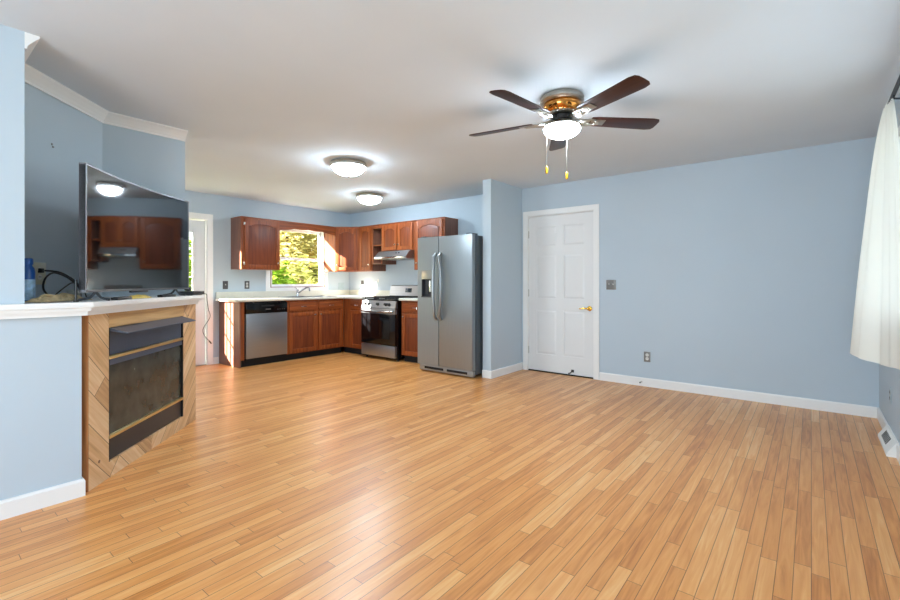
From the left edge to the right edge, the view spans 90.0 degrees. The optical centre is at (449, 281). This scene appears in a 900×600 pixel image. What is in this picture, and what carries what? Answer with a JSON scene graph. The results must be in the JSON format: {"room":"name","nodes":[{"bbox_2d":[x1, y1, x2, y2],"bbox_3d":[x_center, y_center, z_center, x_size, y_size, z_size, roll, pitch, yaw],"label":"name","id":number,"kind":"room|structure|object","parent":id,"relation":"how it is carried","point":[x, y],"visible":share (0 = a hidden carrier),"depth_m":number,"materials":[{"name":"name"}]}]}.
{"room":"living room","nodes":[
{"label":"living room","id":0,"kind":"room"},
{"bbox_2d":[0,24,24,499],"bbox_3d":[-3.270,-0.040,1.230,0.460,2.440,3.027,0,0,39],"label":"wall","id":1,"kind":"structure","parent":0,"point":[12,41],"depth_m":2.25,"materials":[{"name":"paint"}]},
{"bbox_2d":[0,477,84,520],"bbox_3d":[-3.062,1.133,1.225,0.059,0.095,3.279,0,0,39],"label":"baseboard","id":2,"kind":"structure","parent":1,"relation":"attached to","point":[39,499],"depth_m":2.34,"materials":[{"name":"white wood"}]},
{"bbox_2d":[25,32,187,141],"bbox_3d":[-2.352,-1.219,3.014,0.419,0.082,1.514,0,0,-3],"label":"crown molding","id":3,"kind":"structure","parent":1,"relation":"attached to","point":[35,78],"depth_m":3.12,"materials":[{"name":"white wood"}]},
{"bbox_2d":[23,316,81,493],"bbox_3d":[-2.340,0.682,3.018,0.450,0.995,1.471,0,0,-8],"label":"wall","id":4,"kind":"structure","parent":0,"point":[52,346],"depth_m":2.38,"materials":[{"name":"paint"}]},
{"bbox_2d":[0,295,204,318],"bbox_3d":[-2.347,0.147,2.505,0.788,0.074,2.771,0,0,12],"label":"mantel shelf","id":5,"kind":"object","parent":4,"relation":"on","point":[95,306],"visible":0.75,"depth_m":2.47,"materials":[{"name":"white wood"}]},
{"bbox_2d":[25,258,35,300],"bbox_3d":[-2.290,-0.009,2.435,0.072,0.238,0.072,0,0,39],"label":"plastic jar","id":6,"kind":"object","parent":5,"relation":"on","point":[30,281],"visible":0.46,"depth_m":2.42,"materials":[{"name":"blue plastic"}]},
{"bbox_2d":[25,293,92,302],"bbox_3d":[-2.206,0.085,2.541,0.107,0.048,0.360,0,0,-3],"label":"folded cloth","id":7,"kind":"object","parent":5,"relation":"on","point":[62,296],"visible":0.88,"depth_m":2.47,"materials":[{"name":"beige fabric"}]},
{"bbox_2d":[38,268,86,296],"bbox_3d":[-2.469,0.013,2.826,0.137,0.194,0.392,0,0,-10],"label":"extension cord","id":8,"kind":"object","parent":5,"relation":"on","point":[40,270],"visible":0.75,"depth_m":2.77,"materials":[{"name":"black plastic"}]},
{"bbox_2d":[66,289,80,295],"bbox_3d":[-2.361,0.077,2.823,0.042,0.065,0.070,0,0,-6],"label":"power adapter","id":9,"kind":"object","parent":5,"relation":"on","point":[69,291],"visible":0.43,"depth_m":2.79,"materials":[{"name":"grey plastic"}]},
{"bbox_2d":[73,279,78,301],"bbox_3d":[-2.026,0.048,2.437,0.024,0.124,0.024,0,0,39],"label":"stick","id":10,"kind":"object","parent":5,"relation":"on","point":[75,300],"visible":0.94,"depth_m":2.43,"materials":[{"name":"black plastic"}]},
{"bbox_2d":[111,296,131,299],"bbox_3d":[-2.028,0.100,2.781,0.040,0.020,0.180,0,0,-12],"label":"remote control","id":11,"kind":"object","parent":5,"relation":"on","point":[122,297],"visible":0.99,"depth_m":2.75,"materials":[{"name":"black plastic"}]},
{"bbox_2d":[78,162,188,300],"bbox_3d":[-2.107,-0.273,3.057,0.174,0.764,1.205,0,0,-6],"label":"television","id":12,"kind":"object","parent":5,"relation":"on","point":[133,238],"visible":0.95,"depth_m":2.93,"materials":[{"name":"black glass"}]},
{"bbox_2d":[131,294,151,298],"bbox_3d":[-2.083,0.096,3.006,0.050,0.026,0.260,0,0,-6],"label":"paper packet","id":13,"kind":"object","parent":5,"relation":"on","point":[138,296],"visible":0.79,"depth_m":3.00,"materials":[{"name":"yellow paper"}]},
{"bbox_2d":[157,294,175,296],"bbox_3d":[-2.087,0.100,3.318,0.040,0.020,0.180,0,0,-3],"label":"remote control","id":14,"kind":"object","parent":5,"relation":"on","point":[160,295],"visible":0.98,"depth_m":3.29,"materials":[{"name":"black plastic"}]},
{"bbox_2d":[179,291,203,295],"bbox_3d":[-2.148,0.093,3.746,0.112,0.034,0.215,0,0,-6],"label":"cable box","id":15,"kind":"object","parent":5,"relation":"on","point":[188,293],"visible":0.9,"depth_m":3.65,"materials":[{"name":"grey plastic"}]},
{"bbox_2d":[203,293,211,343],"bbox_3d":[-2.117,0.317,3.895,0.106,0.444,0.019,0,0,-15],"label":"cord","id":16,"kind":"object","parent":5,"relation":"hanging from","point":[204,293],"visible":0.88,"depth_m":3.90,"materials":[{"name":"black plastic"}]},
{"bbox_2d":[25,83,101,297],"bbox_3d":[-2.592,-0.040,2.937,0.104,2.440,0.796,0,0,-5],"label":"wall","id":17,"kind":"structure","parent":0,"point":[51,174],"depth_m":2.89,"materials":[{"name":"paint"}]},
{"bbox_2d":[32,262,45,284],"bbox_3d":[-2.510,-0.052,2.751,0.008,0.135,0.100,0,0,-6],"label":"wall outlet","id":18,"kind":"object","parent":17,"relation":"attached to","point":[39,277],"visible":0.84,"depth_m":2.75,"materials":[{"name":"beige plastic"}]},
{"bbox_2d":[102,123,184,296],"bbox_3d":[-3.071,-0.040,2.820,0.120,2.440,2.555,0,0,39],"label":"wall","id":19,"kind":"structure","parent":0,"point":[150,161],"depth_m":3.55,"materials":[{"name":"paint"}]},
{"bbox_2d":[185,190,348,356],"bbox_3d":[-3.874,-0.040,5.998,0.150,2.440,6.510,0,0,39],"label":"wall","id":20,"kind":"structure","parent":0,"point":[222,208],"depth_m":6.72,"materials":[{"name":"paint"}]},
{"bbox_2d":[189,219,204,364],"bbox_3d":[-3.770,0.148,6.080,0.050,2.040,0.870,0,0,39],"label":"door","id":21,"kind":"structure","parent":20,"relation":"in","point":[197,227],"depth_m":6.35,"materials":[{"name":"white paint"}]},
{"bbox_2d":[189,212,212,364],"bbox_3d":[-3.783,0.107,6.098,0.167,2.145,1.036,0,0,39],"label":"door frame","id":22,"kind":"structure","parent":20,"relation":"attached to","point":[208,218],"depth_m":6.41,"materials":[{"name":"white wood"}]},
{"bbox_2d":[213,357,218,363],"bbox_3d":[-3.376,1.133,6.488,0.014,0.095,0.073,0,0,39],"label":"baseboard","id":23,"kind":"structure","parent":20,"relation":"attached to","point":[215,359],"depth_m":6.49,"materials":[{"name":"white wood"}]},
{"bbox_2d":[223,281,227,288],"bbox_3d":[-3.289,0.045,6.594,0.016,0.120,0.075,0,0,39],"label":"light switch","id":24,"kind":"object","parent":20,"relation":"attached to","point":[225,283],"visible":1,"depth_m":6.60,"materials":[{"name":"grey"}]},
{"bbox_2d":[245,281,248,288],"bbox_3d":[-3.089,0.045,6.850,0.008,0.120,0.075,0,0,39],"label":"wall outlet","id":25,"kind":"object","parent":20,"relation":"attached to","point":[246,282],"visible":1,"depth_m":6.85,"materials":[{"name":"grey"}]},
{"bbox_2d":[230,216,279,269],"bbox_3d":[-2.915,-0.566,6.780,0.365,0.762,0.612,0,0,39],"label":"upper cabinet","id":26,"kind":"object","parent":20,"relation":"attached to","point":[255,242],"visible":1,"depth_m":6.63,"materials":[{"name":"brown wood"}]},
{"bbox_2d":[266,229,327,290],"bbox_3d":[-2.591,-0.400,7.582,0.169,1.120,1.165,0,0,39],"label":"window","id":27,"kind":"structure","parent":20,"relation":"in","point":[323,276],"depth_m":7.75,"materials":[{"name":"white plastic"}]},
{"bbox_2d":[338,283,343,288],"bbox_3d":[-1.988,0.070,8.223,0.008,0.120,0.140,0,0,39],"label":"light switch","id":28,"kind":"object","parent":20,"relation":"attached to","point":[340,285],"visible":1,"depth_m":8.22,"materials":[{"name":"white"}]},
{"bbox_2d":[0,347,899,599],"bbox_3d":[-1.608,1.230,3.053,7.570,0.100,8.250,0,0,39],"label":"floor","id":29,"kind":"structure","parent":0,"point":[343,475],"depth_m":2.42,"materials":[{"name":"brown wood"}]},
{"bbox_2d":[82,304,195,491],"bbox_3d":[-2.080,0.682,3.194,0.145,0.995,1.339,0,0,-6],"label":"fireplace","id":30,"kind":"object","parent":29,"relation":"on","point":[139,366],"visible":0.96,"depth_m":2.95,"materials":[{"name":"brown wood"}]},
{"bbox_2d":[110,317,195,333],"bbox_3d":[-2.056,0.296,3.181,0.100,0.036,0.912,0,0,-6],"label":"hood","id":31,"kind":"object","parent":30,"relation":"attached to","point":[148,324],"depth_m":3.04,"materials":[{"name":"black paint"}]},
{"bbox_2d":[219,301,243,367],"bbox_3d":[-3.090,0.728,6.362,0.607,0.905,0.068,0,0,39],"label":"end panel","id":32,"kind":"object","parent":29,"relation":"on","point":[231,314],"visible":0.9,"depth_m":6.29,"materials":[{"name":"brown wood"}]},
{"bbox_2d":[243,301,286,366],"bbox_3d":[-2.845,0.731,6.623,0.614,0.899,0.642,0,0,39],"label":"dishwasher","id":33,"kind":"object","parent":29,"relation":"on","point":[265,322],"visible":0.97,"depth_m":6.42,"materials":[{"name":"silver metal"}]},
{"bbox_2d":[285,299,343,360],"bbox_3d":[-2.317,0.728,7.282,0.651,0.905,1.040,0,0,39],"label":"base cabinet","id":34,"kind":"object","parent":29,"relation":"on","point":[314,327],"visible":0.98,"depth_m":7.07,"materials":[{"name":"brown wood"}]},
{"bbox_2d":[344,299,362,354],"bbox_3d":[-1.625,0.728,7.751,1.145,0.905,0.651,0,0,39],"label":"base cabinet","id":35,"kind":"object","parent":29,"relation":"on","point":[352,313],"visible":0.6,"depth_m":7.36,"materials":[{"name":"brown wood"}]},
{"bbox_2d":[215,290,389,301],"bbox_3d":[-2.181,0.209,7.064,1.154,0.129,2.428,0,0,39],"label":"countertop","id":36,"kind":"structure","parent":35,"relation":"on","point":[251,296],"depth_m":7.20,"materials":[{"name":"white stone"}]},
{"bbox_2d":[294,287,309,295],"bbox_3d":[-2.454,0.160,7.398,0.233,0.161,0.240,0,0,39],"label":"kitchen faucet","id":37,"kind":"object","parent":36,"relation":"on","point":[297,290],"visible":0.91,"depth_m":7.43,"materials":[{"name":"silver metal"}]},
{"bbox_2d":[287,296,333,297],"bbox_3d":[-2.305,0.322,7.323,0.440,0.176,0.820,0,0,39],"label":"sink","id":38,"kind":"object","parent":36,"relation":"in","point":[287,296],"visible":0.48,"depth_m":7.29,"materials":[{"name":"metal"}]},
{"bbox_2d":[360,285,417,360],"bbox_3d":[-0.910,0.615,7.099,0.765,1.130,0.754,0,0,39],"label":"gas range","id":39,"kind":"object","parent":29,"relation":"on","point":[381,316],"visible":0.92,"depth_m":6.84,"materials":[{"name":"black metal"}]},
{"bbox_2d":[362,298,398,300],"bbox_3d":[-0.899,0.275,7.113,0.765,0.020,0.608,0,0,39],"label":"cooktop","id":40,"kind":"object","parent":39,"relation":"in","point":[371,299],"depth_m":6.92,"materials":[{"name":"metal"}]},
{"bbox_2d":[402,301,417,362],"bbox_3d":[-0.312,0.728,6.698,0.600,0.905,0.651,0,0,39],"label":"base cabinet","id":41,"kind":"object","parent":29,"relation":"on","point":[409,308],"visible":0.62,"depth_m":6.55,"materials":[{"name":"brown wood"}]},
{"bbox_2d":[399,298,417,300],"bbox_3d":[-0.318,0.209,6.691,0.600,0.129,0.658,0,0,39],"label":"countertop","id":42,"kind":"structure","parent":41,"relation":"on","point":[400,299],"depth_m":6.54,"materials":[{"name":"white stone"}]},
{"bbox_2d":[418,233,482,377],"bbox_3d":[0.138,0.289,5.998,0.898,1.782,0.901,0,0,39],"label":"refrigerator","id":43,"kind":"object","parent":29,"relation":"on","point":[450,268],"visible":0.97,"depth_m":5.64,"materials":[{"name":"grey metal"}]},
{"bbox_2d":[528,369,592,378],"bbox_3d":[1.442,1.174,5.808,0.896,0.012,0.135,0,0,39],"label":"threshold","id":44,"kind":"object","parent":29,"relation":"on","point":[528,369],"visible":0.57,"depth_m":5.75,"materials":[{"name":"black"}]},
{"bbox_2d":[878,425,898,457],"bbox_3d":[3.135,1.130,3.222,0.062,0.100,0.500,0,0,39],"label":"floor vent","id":45,"kind":"object","parent":29,"relation":"in","point":[886,436],"visible":0.99,"depth_m":3.15,"materials":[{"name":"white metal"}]},
{"bbox_2d":[0,0,899,213],"bbox_3d":[-1.608,-1.310,3.053,7.570,0.100,8.250,0,0,39],"label":"ceiling","id":46,"kind":"structure","parent":0,"point":[266,94],"depth_m":2.79,"materials":[{"name":"paint"}]},
{"bbox_2d":[330,158,366,177],"bbox_3d":[-1.067,-1.176,4.727,0.384,0.168,0.384,0,0,39],"label":"ceiling light","id":47,"kind":"object","parent":46,"relation":"attached to","point":[349,167],"visible":1,"depth_m":4.61,"materials":[{"name":"white glass"}]},
{"bbox_2d":[356,192,382,205],"bbox_3d":[-1.158,-1.176,6.467,0.388,0.168,0.388,0,0,39],"label":"ceiling light","id":48,"kind":"object","parent":46,"relation":"attached to","point":[369,198],"visible":1,"depth_m":6.34,"materials":[{"name":"white glass"}]},
{"bbox_2d":[469,75,658,179],"bbox_3d":[0.722,-0.991,3.048,1.314,0.538,1.307,0,0,39],"label":"ceiling fan","id":49,"kind":"object","parent":46,"relation":"hanging from","point":[560,106],"visible":1,"depth_m":2.96,"materials":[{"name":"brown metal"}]},
{"bbox_2d":[483,179,521,370],"bbox_3d":[0.690,-0.040,5.831,0.120,2.440,0.760,0,0,39],"label":"wall partition","id":50,"kind":"structure","parent":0,"point":[502,202],"depth_m":5.68,"materials":[{"name":"paint"}]},
{"bbox_2d":[482,362,522,378],"bbox_3d":[0.691,1.133,5.821,0.134,0.095,0.774,0,0,39],"label":"baseboard","id":51,"kind":"structure","parent":50,"relation":"attached to","point":[488,374],"depth_m":5.67,"materials":[{"name":"white wood"}]},
{"bbox_2d":[349,137,878,407],"bbox_3d":[1.026,-0.040,6.145,7.310,2.440,0.150,0,0,39],"label":"wall","id":52,"kind":"structure","parent":0,"point":[740,273],"depth_m":4.59,"materials":[{"name":"paint"}]},
{"bbox_2d":[325,227,370,271],"bbox_3d":[-1.798,-0.566,7.944,0.651,0.762,0.576,0,0,39],"label":"upper cabinet","id":53,"kind":"object","parent":52,"relation":"attached to","point":[341,249],"visible":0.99,"depth_m":7.71,"materials":[{"name":"brown wood"}]},
{"bbox_2d":[280,220,334,235],"bbox_3d":[-2.304,-0.871,7.338,0.042,0.152,1.033,0,0,39],"label":"valance","id":54,"kind":"object","parent":53,"relation":"attached to","point":[284,225],"visible":1,"depth_m":7.30,"materials":[{"name":"brown wood"}]},
{"bbox_2d":[359,225,385,271],"bbox_3d":[-1.349,-0.566,7.719,0.347,0.762,0.365,0,0,39],"label":"upper cabinet","id":55,"kind":"object","parent":52,"relation":"attached to","point":[365,232],"visible":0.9,"depth_m":7.59,"materials":[{"name":"brown wood"}]},
{"bbox_2d":[371,224,395,264],"bbox_3d":[-1.108,-0.621,7.547,0.253,0.652,0.331,0,0,39],"label":"cubby shelf","id":56,"kind":"object","parent":52,"relation":"attached to","point":[376,229],"visible":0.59,"depth_m":7.53,"materials":[{"name":"brown wood"}]},
{"bbox_2d":[382,220,413,250],"bbox_3d":[-0.742,-0.721,7.232,0.714,0.452,0.365,0,0,39],"label":"upper cabinet","id":57,"kind":"object","parent":52,"relation":"attached to","point":[396,236],"visible":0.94,"depth_m":7.09,"materials":[{"name":"brown wood"}]},
{"bbox_2d":[374,250,413,260],"bbox_3d":[-0.785,-0.424,7.175,0.700,0.131,0.504,0,0,39],"label":"range hood","id":58,"kind":"object","parent":57,"relation":"attached to","point":[401,254],"visible":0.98,"depth_m":6.97,"materials":[{"name":"metal"}]},
{"bbox_2d":[414,217,457,269],"bbox_3d":[-0.227,-0.566,6.819,0.612,0.762,0.365,0,0,39],"label":"upper cabinet","id":59,"kind":"object","parent":52,"relation":"attached to","point":[439,226],"visible":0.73,"depth_m":6.69,"materials":[{"name":"brown wood"}]},
{"bbox_2d":[528,211,592,376],"bbox_3d":[1.395,0.151,5.761,0.906,2.030,0.107,0,0,39],"label":"door","id":60,"kind":"structure","parent":52,"relation":"in","point":[560,291],"depth_m":5.75,"materials":[{"name":"white paint"}]},
{"bbox_2d":[523,204,598,379],"bbox_3d":[1.439,0.119,5.803,1.037,2.122,0.167,0,0,39],"label":"door frame","id":61,"kind":"structure","parent":52,"relation":"attached to","point":[594,207],"depth_m":5.63,"materials":[{"name":"white wood"}]},
{"bbox_2d":[606,280,615,289],"bbox_3d":[1.907,0.033,5.331,0.115,0.115,0.016,0,0,39],"label":"light switch","id":62,"kind":"object","parent":52,"relation":"attached to","point":[610,284],"visible":1,"depth_m":5.33,"materials":[{"name":"grey"}]},
{"bbox_2d":[644,351,649,361],"bbox_3d":[2.226,0.845,5.081,0.070,0.115,0.008,0,0,39],"label":"wall outlet","id":63,"kind":"object","parent":52,"relation":"attached to","point":[646,354],"visible":1,"depth_m":5.08,"materials":[{"name":"grey plastic"}]},
{"bbox_2d":[599,372,876,417],"bbox_3d":[2.749,1.133,4.657,2.431,0.095,0.014,0,0,39],"label":"baseboard","id":64,"kind":"structure","parent":52,"relation":"attached to","point":[814,404],"depth_m":4.47,"materials":[{"name":"white wood"}]},
{"bbox_2d":[879,93,899,444],"bbox_3d":[1.234,-0.040,0.683,0.150,2.440,8.110,0,0,39],"label":"wall","id":65,"kind":"structure","parent":0,"point":[888,376],"depth_m":3.26,"materials":[{"name":"paint"}]},
{"bbox_2d":[877,407,887,428],"bbox_3d":[3.513,1.133,3.656,0.014,0.095,0.620,0,0,39],"label":"baseboard","id":66,"kind":"structure","parent":65,"relation":"attached to","point":[880,416],"depth_m":3.66,"materials":[{"name":"white wood"}]},
{"bbox_2d":[889,387,891,403],"bbox_3d":[3.248,0.835,3.320,0.008,0.115,0.070,0,0,39],"label":"wall outlet","id":67,"kind":"object","parent":65,"relation":"attached to","point":[890,388],"visible":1,"depth_m":3.30,"materials":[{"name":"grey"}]},
{"bbox_2d":[887,75,899,103],"bbox_3d":[1.963,-1.071,1.790,0.098,0.108,2.730,0,0,39],"label":"curtain rod","id":68,"kind":"object","parent":65,"relation":"attached to","point":[897,85],"visible":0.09,"depth_m":2.59,"materials":[{"name":"grey metal"}]},
{"bbox_2d":[850,99,899,369],"bbox_3d":[2.538,-0.311,2.682,0.197,1.627,0.920,0,0,39],"label":"window curtain","id":69,"kind":"object","parent":68,"relation":"hanging from","point":[875,337],"visible":0.98,"depth_m":2.78,"materials":[{"name":"white fabric"}]},
{"bbox_2d":[897,445,899,464],"bbox_3d":[0.859,1.133,0.346,0.014,0.095,6.815,0,0,39],"label":"baseboard","id":70,"kind":"structure","parent":65,"relation":"attached to","point":[898,446],"depth_m":2.94,"materials":[{"name":"white wood"}]},
{"bbox_2d":[898,125,899,147],"bbox_3d":[2.131,-0.340,1.816,0.168,1.340,2.840,0,0,39],"label":"window","id":71,"kind":"structure","parent":65,"relation":"in","point":[899,125],"depth_m":2.92,"materials":[{"name":"white plastic"}]},
{"label":"outside","id":72,"kind":"structure","parent":0,"visible":0},
{"bbox_3d":[0.793,1.405,8.979,70.000,0.249,75.000,0,0,39],"label":"ground","id":73,"kind":"structure","parent":72,"visible":0},
{"bbox_2d":[189,237,191,290],"bbox_3d":[-8.673,-0.246,13.861,3.197,3.086,2.840,0,0,39],"label":"tree","id":74,"kind":"object","parent":73,"relation":"on","point":[190,240],"visible":0.05,"depth_m":13.70,"materials":[{"name":"green plant"}]},
{"bbox_2d":[191,233,317,274],"bbox_3d":[-7.880,-2.160,19.551,6.045,6.908,5.434,0,0,39],"label":"tree","id":75,"kind":"object","parent":73,"relation":"on","point":[191,233],"visible":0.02,"depth_m":19.40,"materials":[{"name":"green plant"}]},
{"bbox_2d":[272,261,296,283],"bbox_3d":[-4.199,0.324,10.033,1.930,1.992,1.844,0,0,39],"label":"leafy shrub","id":76,"kind":"object","parent":73,"relation":"on","point":[278,277],"visible":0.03,"depth_m":9.95,"materials":[{"name":"green plant"}]},
{"bbox_2d":[274,231,318,278],"bbox_3d":[-5.175,-1.496,14.420,4.371,5.581,3.936,0,0,39],"label":"tree","id":77,"kind":"object","parent":73,"relation":"on","point":[287,245],"visible":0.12,"depth_m":13.92,"materials":[{"name":"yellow plant"}]},
{"bbox_2d":[281,252,318,283],"bbox_3d":[-3.631,0.210,12.398,2.360,2.196,2.123,0,0,39],"label":"tree","id":78,"kind":"object","parent":73,"relation":"on","point":[311,276],"visible":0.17,"depth_m":11.97,"materials":[{"name":"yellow plant"}]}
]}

